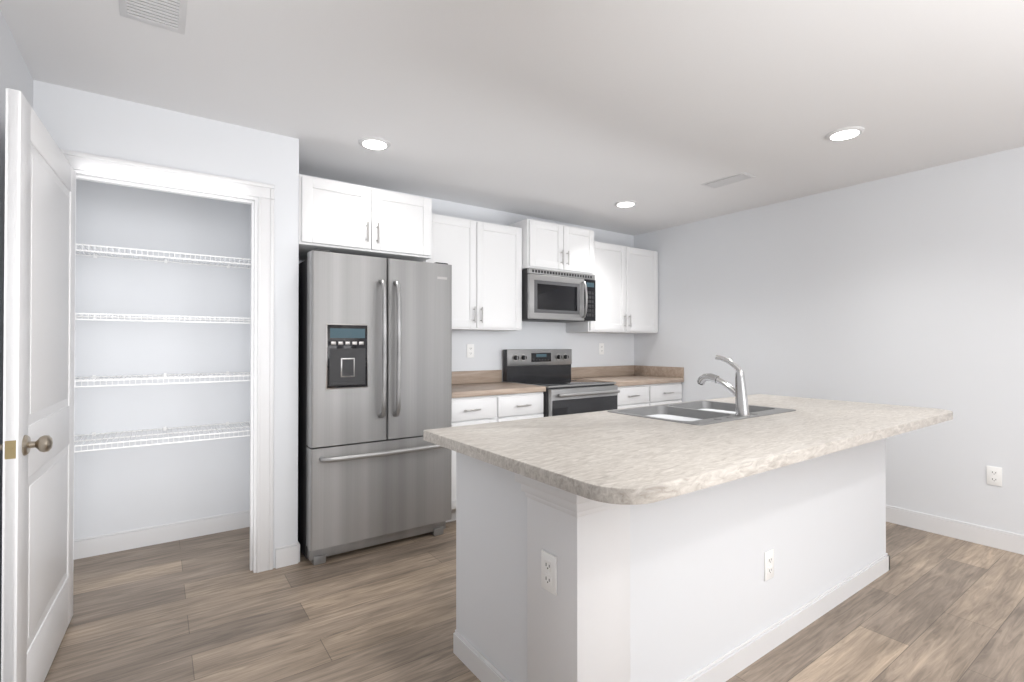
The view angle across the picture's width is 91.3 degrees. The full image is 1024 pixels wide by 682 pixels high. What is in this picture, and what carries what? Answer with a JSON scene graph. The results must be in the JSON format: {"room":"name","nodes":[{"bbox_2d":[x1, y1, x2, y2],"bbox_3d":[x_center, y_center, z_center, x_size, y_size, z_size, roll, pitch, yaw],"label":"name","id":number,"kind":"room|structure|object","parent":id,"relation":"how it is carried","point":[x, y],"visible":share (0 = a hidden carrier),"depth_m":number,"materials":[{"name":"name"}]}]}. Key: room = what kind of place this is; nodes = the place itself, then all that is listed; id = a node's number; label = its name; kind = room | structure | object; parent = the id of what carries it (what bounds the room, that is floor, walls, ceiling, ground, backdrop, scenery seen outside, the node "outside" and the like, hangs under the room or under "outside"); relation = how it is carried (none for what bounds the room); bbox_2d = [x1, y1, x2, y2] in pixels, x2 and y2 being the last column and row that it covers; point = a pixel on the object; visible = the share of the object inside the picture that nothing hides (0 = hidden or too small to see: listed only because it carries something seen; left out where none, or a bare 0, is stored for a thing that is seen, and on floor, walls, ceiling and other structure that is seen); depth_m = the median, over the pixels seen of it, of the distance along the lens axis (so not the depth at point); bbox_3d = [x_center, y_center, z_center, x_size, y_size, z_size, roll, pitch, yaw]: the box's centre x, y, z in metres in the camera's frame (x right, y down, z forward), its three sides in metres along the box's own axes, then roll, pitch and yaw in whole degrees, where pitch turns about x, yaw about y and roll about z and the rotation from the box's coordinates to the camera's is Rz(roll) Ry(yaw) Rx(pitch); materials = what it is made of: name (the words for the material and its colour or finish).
{"room":"kitchen","nodes":[
{"label":"kitchen","id":0,"kind":"room"},
{"bbox_2d":[0,10,32,657],"bbox_3d":[-0.412,0.028,-0.321,0.120,2.440,8.030,0,-1,-35],"label":"wall","id":1,"kind":"structure","parent":0,"point":[15,73],"depth_m":1.82,"materials":[{"name":"paint"}]},
{"bbox_2d":[33,80,61,148],"bbox_3d":[-2.142,0.048,2.311,0.095,2.440,0.115,0,-1,-35],"label":"wall","id":2,"kind":"structure","parent":0,"point":[47,103],"depth_m":2.28,"materials":[{"name":"paint"}]},
{"bbox_2d":[74,179,250,538],"bbox_3d":[-2.188,0.056,3.267,1.122,2.440,0.120,0,-1,-35],"label":"wall","id":3,"kind":"structure","parent":0,"point":[122,489],"depth_m":3.16,"materials":[{"name":"paint"}]},
{"bbox_2d":[73,510,249,559],"bbox_3d":[-2.200,1.217,3.168,1.000,0.115,0.013,0,-1,-35],"label":"baseboard","id":4,"kind":"structure","parent":3,"relation":"attached to","point":[122,540],"depth_m":3.15,"materials":[{"name":"paint"}]},
{"bbox_2d":[74,421,249,452],"bbox_3d":[-2.085,0.564,3.010,0.992,0.046,0.404,0,-1,-35],"label":"shelf","id":5,"kind":"object","parent":3,"relation":"attached to","point":[93,434],"visible":0.77,"depth_m":2.95,"materials":[{"name":"silver metal"}]},
{"bbox_2d":[75,371,249,387],"bbox_3d":[-2.085,0.224,3.013,0.992,0.046,0.404,0,-1,-35],"label":"shelf","id":6,"kind":"object","parent":3,"relation":"attached to","point":[94,378],"visible":0.79,"depth_m":2.94,"materials":[{"name":"silver metal"}]},
{"bbox_2d":[75,313,250,323],"bbox_3d":[-2.085,-0.131,3.016,0.992,0.046,0.404,0,-1,-35],"label":"shelf","id":7,"kind":"object","parent":3,"relation":"attached to","point":[95,317],"visible":0.77,"depth_m":2.93,"materials":[{"name":"silver metal"}]},
{"bbox_2d":[76,243,250,268],"bbox_3d":[-2.085,-0.496,3.018,0.992,0.046,0.404,0,-1,-35],"label":"shelf","id":8,"kind":"object","parent":3,"relation":"attached to","point":[158,256],"visible":0.75,"depth_m":2.96,"materials":[{"name":"silver metal"}]},
{"bbox_2d":[61,86,298,567],"bbox_3d":[-1.683,0.051,2.635,1.027,2.440,0.115,0,-1,-35],"label":"wall","id":9,"kind":"structure","parent":0,"point":[99,124],"depth_m":2.76,"materials":[{"name":"paint"}]},
{"bbox_2d":[0,88,75,681],"bbox_3d":[-1.787,0.238,1.921,0.171,2.030,0.904,0,-1,-33],"label":"pantry door","id":10,"kind":"structure","parent":9,"relation":"in","point":[37,446],"depth_m":1.73,"materials":[{"name":"paint"}]},
{"bbox_2d":[60,149,274,572],"bbox_3d":[-1.768,0.197,2.574,0.972,2.146,0.151,0,-1,-35],"label":"door frame","id":11,"kind":"structure","parent":9,"relation":"attached to","point":[259,197],"depth_m":2.76,"materials":[{"name":"paint"}]},
{"bbox_2d":[275,543,297,568],"bbox_3d":[-1.275,1.215,2.836,0.117,0.115,0.013,0,-1,-35],"label":"baseboard","id":12,"kind":"structure","parent":9,"relation":"attached to","point":[286,555],"depth_m":2.83,"materials":[{"name":"paint"}]},
{"bbox_2d":[299,173,633,381],"bbox_3d":[-0.115,0.065,4.500,3.688,2.440,0.120,0,-1,-35],"label":"wall","id":13,"kind":"structure","parent":0,"point":[489,346],"depth_m":4.61,"materials":[{"name":"paint"}]},
{"bbox_2d":[299,174,431,261],"bbox_3d":[-1.046,-0.760,3.364,0.844,0.403,0.662,0,-1,-35],"label":"upper cabinet","id":14,"kind":"object","parent":13,"relation":"attached to","point":[342,217],"visible":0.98,"depth_m":3.10,"materials":[{"name":"paint"}]},
{"bbox_2d":[467,344,473,357],"bbox_3d":[-0.352,0.083,4.253,0.070,0.115,0.009,0,-1,-35],"label":"outlet","id":15,"kind":"object","parent":13,"relation":"attached to","point":[470,350],"visible":1,"depth_m":4.25,"materials":[{"name":"white plastic"}]},
{"bbox_2d":[421,213,521,330],"bbox_3d":[-0.359,-0.517,4.028,0.897,0.854,0.368,0,-1,-35],"label":"upper cabinet","id":16,"kind":"object","parent":13,"relation":"attached to","point":[484,259],"visible":0.81,"depth_m":3.93,"materials":[{"name":"paint"}]},
{"bbox_2d":[452,365,633,384],"bbox_3d":[0.252,0.309,4.667,2.644,0.105,0.020,0,-1,-35],"label":"backsplash","id":17,"kind":"structure","parent":13,"relation":"attached to","point":[458,377],"depth_m":4.90,"materials":[{"name":"beige laminate"}]},
{"bbox_2d":[507,219,593,274],"bbox_3d":[0.340,-0.805,4.479,0.754,0.404,0.442,0,-1,-35],"label":"upper cabinet","id":18,"kind":"object","parent":13,"relation":"attached to","point":[553,246],"visible":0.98,"depth_m":4.29,"materials":[{"name":"paint"}]},
{"bbox_2d":[522,268,595,322],"bbox_3d":[0.350,-0.389,4.460,0.750,0.421,0.479,0,-1,-35],"label":"microwave","id":19,"kind":"object","parent":18,"relation":"attached to","point":[556,296],"visible":0.92,"depth_m":4.28,"materials":[{"name":"metal"}]},
{"bbox_2d":[599,343,603,353],"bbox_3d":[0.922,0.081,5.153,0.070,0.115,0.009,0,-1,-35],"label":"outlet","id":20,"kind":"object","parent":13,"relation":"attached to","point":[601,348],"visible":1,"depth_m":5.15,"materials":[{"name":"white plastic"}]},
{"bbox_2d":[566,241,657,333],"bbox_3d":[1.030,-0.507,5.010,0.982,0.848,0.368,0,-1,-35],"label":"upper cabinet","id":21,"kind":"object","parent":13,"relation":"attached to","point":[626,278],"visible":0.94,"depth_m":4.87,"materials":[{"name":"paint"}]},
{"bbox_2d":[0,0,1023,235],"bbox_3d":[1.551,-1.232,1.077,4.930,0.100,8.030,0,-1,-35],"label":"ceiling","id":22,"kind":"structure","parent":0,"point":[588,113],"depth_m":2.31,"materials":[{"name":"paint"}]},
{"bbox_2d":[118,0,187,34],"bbox_3d":[-1.168,-1.173,1.628,0.195,0.007,0.570,0,-1,-35],"label":"ceiling vent","id":23,"kind":"object","parent":22,"relation":"in","point":[170,15],"visible":1,"depth_m":1.78,"materials":[{"name":"metal"}]},
{"bbox_2d":[358,137,390,149],"bbox_3d":[-0.810,-1.161,2.953,0.184,0.011,0.184,0,-1,-35],"label":"recessed light","id":24,"kind":"object","parent":22,"relation":"in","point":[374,143],"visible":1,"depth_m":2.93,"materials":[{"name":"paint"}]},
{"bbox_2d":[614,200,636,206],"bbox_3d":[0.956,-1.151,4.214,0.184,0.011,0.184,0,-1,-35],"label":"recessed light","id":25,"kind":"object","parent":22,"relation":"in","point":[627,203],"visible":1,"depth_m":4.18,"materials":[{"name":"paint"}]},
{"bbox_2d":[701,172,756,188],"bbox_3d":[1.565,-1.158,3.621,0.180,0.007,0.330,0,-1,-35],"label":"ceiling vent","id":26,"kind":"object","parent":22,"relation":"in","point":[730,179],"visible":1,"depth_m":3.60,"materials":[{"name":"metal"}]},
{"bbox_2d":[825,126,864,140],"bbox_3d":[1.871,-1.162,2.815,0.184,0.011,0.184,0,-1,-35],"label":"recessed light","id":27,"kind":"object","parent":22,"relation":"in","point":[845,133],"visible":1,"depth_m":2.79,"materials":[{"name":"paint"}]},
{"bbox_2d":[44,520,1023,681],"bbox_3d":[1.551,1.308,1.057,4.930,0.100,8.030,0,-1,-35],"label":"floor","id":28,"kind":"structure","parent":0,"point":[930,607],"depth_m":2.28,"materials":[{"name":"brown wood"}]},
{"bbox_2d":[298,249,451,564],"bbox_3d":[-0.943,0.382,3.297,0.883,1.787,0.824,0,-1,-35],"label":"refrigerator","id":29,"kind":"object","parent":28,"relation":"on","point":[374,370],"visible":0.96,"depth_m":2.97,"materials":[{"name":"metal"}]},
{"bbox_2d":[446,393,543,521],"bbox_3d":[-0.287,0.838,3.915,0.898,0.885,0.620,0,-1,-35],"label":"base cabinet","id":30,"kind":"object","parent":28,"relation":"on","point":[515,406],"depth_m":3.63,"materials":[{"name":"paint"}]},
{"bbox_2d":[452,381,545,396],"bbox_3d":[-0.283,0.376,3.912,0.900,0.040,0.634,0,-1,-35],"label":"countertop","id":31,"kind":"structure","parent":30,"relation":"on","point":[480,388],"depth_m":3.76,"materials":[{"name":"beige laminate"}]},
{"bbox_2d":[503,349,619,416],"bbox_3d":[0.436,0.679,4.331,0.754,1.210,0.724,0,-1,-35],"label":"range","id":32,"kind":"object","parent":28,"relation":"on","point":[565,393],"visible":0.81,"depth_m":4.30,"materials":[{"name":"metal"}]},
{"bbox_2d":[618,381,683,408],"bbox_3d":[1.103,0.846,4.897,0.982,0.885,0.620,0,-1,-35],"label":"base cabinet","id":33,"kind":"object","parent":28,"relation":"on","point":[629,396],"depth_m":4.64,"materials":[{"name":"paint"}]},
{"bbox_2d":[571,373,683,385],"bbox_3d":[1.107,0.383,4.895,0.984,0.040,0.634,0,-1,-35],"label":"countertop","id":34,"kind":"structure","parent":33,"relation":"on","point":[633,379],"depth_m":4.75,"materials":[{"name":"beige laminate"}]},
{"bbox_2d":[445,439,889,681],"bbox_3d":[0.918,0.830,2.380,2.397,0.877,0.815,0,-1,-35],"label":"kitchen island","id":35,"kind":"object","parent":28,"relation":"on","point":[658,531],"depth_m":1.81,"materials":[{"name":"paint"}]},
{"bbox_2d":[541,549,556,595],"bbox_3d":[0.111,0.702,1.520,0.009,0.115,0.070,0,-1,-35],"label":"outlet","id":36,"kind":"object","parent":35,"relation":"attached to","point":[549,572],"visible":1,"depth_m":1.51,"materials":[{"name":"white plastic"}]},
{"bbox_2d":[423,395,952,510],"bbox_3d":[0.970,0.372,2.272,2.504,0.038,1.043,0,-1,-35],"label":"island countertop","id":37,"kind":"structure","parent":35,"relation":"on","point":[617,462],"depth_m":1.72,"materials":[{"name":"beige laminate"}]},
{"bbox_2d":[606,399,798,426],"bbox_3d":[0.965,0.444,2.535,0.840,0.193,0.540,0,-1,-35],"label":"sink","id":38,"kind":"object","parent":37,"relation":"in","point":[711,410],"depth_m":2.61,"materials":[{"name":"silver metal"}]},
{"bbox_2d":[697,355,750,414],"bbox_3d":[1.018,0.208,2.419,0.076,0.283,0.262,0,-1,-35],"label":"faucet","id":39,"kind":"object","parent":37,"relation":"on","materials":[{"name":"silver metal"}]},
{"bbox_2d":[764,549,773,580],"bbox_3d":[1.059,0.921,2.060,0.070,0.115,0.009,0,-1,-35],"label":"outlet","id":40,"kind":"object","parent":35,"relation":"attached to","point":[768,564],"visible":1,"depth_m":2.05,"materials":[{"name":"white plastic"}]},
{"bbox_2d":[634,146,1023,534],"bbox_3d":[3.605,0.048,2.329,0.120,2.440,7.720,0,-1,-35],"label":"wall","id":41,"kind":"structure","parent":0,"point":[906,289],"depth_m":3.53,"materials":[{"name":"paint"}]},
{"bbox_2d":[634,365,683,376],"bbox_3d":[1.506,0.313,5.166,0.019,0.105,0.614,0,-1,-35],"label":"backsplash","id":42,"kind":"structure","parent":41,"relation":"attached to","point":[643,371],"depth_m":5.15,"materials":[{"name":"beige laminate"}]},
{"bbox_2d":[886,505,1023,554],"bbox_3d":[3.700,1.209,2.069,0.013,0.115,6.960,0,-1,-35],"label":"baseboard","id":43,"kind":"structure","parent":41,"relation":"attached to","point":[991,537],"depth_m":3.23,"materials":[{"name":"paint"}]},
{"bbox_2d":[987,466,1001,486],"bbox_3d":[2.980,0.834,3.094,0.009,0.115,0.070,0,-1,-35],"label":"outlet","id":44,"kind":"object","parent":41,"relation":"attached to","point":[994,475],"visible":1,"depth_m":3.09,"materials":[{"name":"white plastic"}]},
{"bbox_3d":[-1.546,0.055,3.225,0.122,2.440,0.690,0,-1,-35],"label":"wall","id":45,"kind":"structure","parent":0,"visible":0},
{"bbox_2d":[298,542,299,561],"bbox_3d":[-1.397,1.217,3.122,0.013,0.115,0.595,0,-1,-35],"label":"baseboard","id":46,"kind":"structure","parent":45,"relation":"attached to","point":[298,552],"depth_m":2.88,"materials":[{"name":"paint"}]}
]}

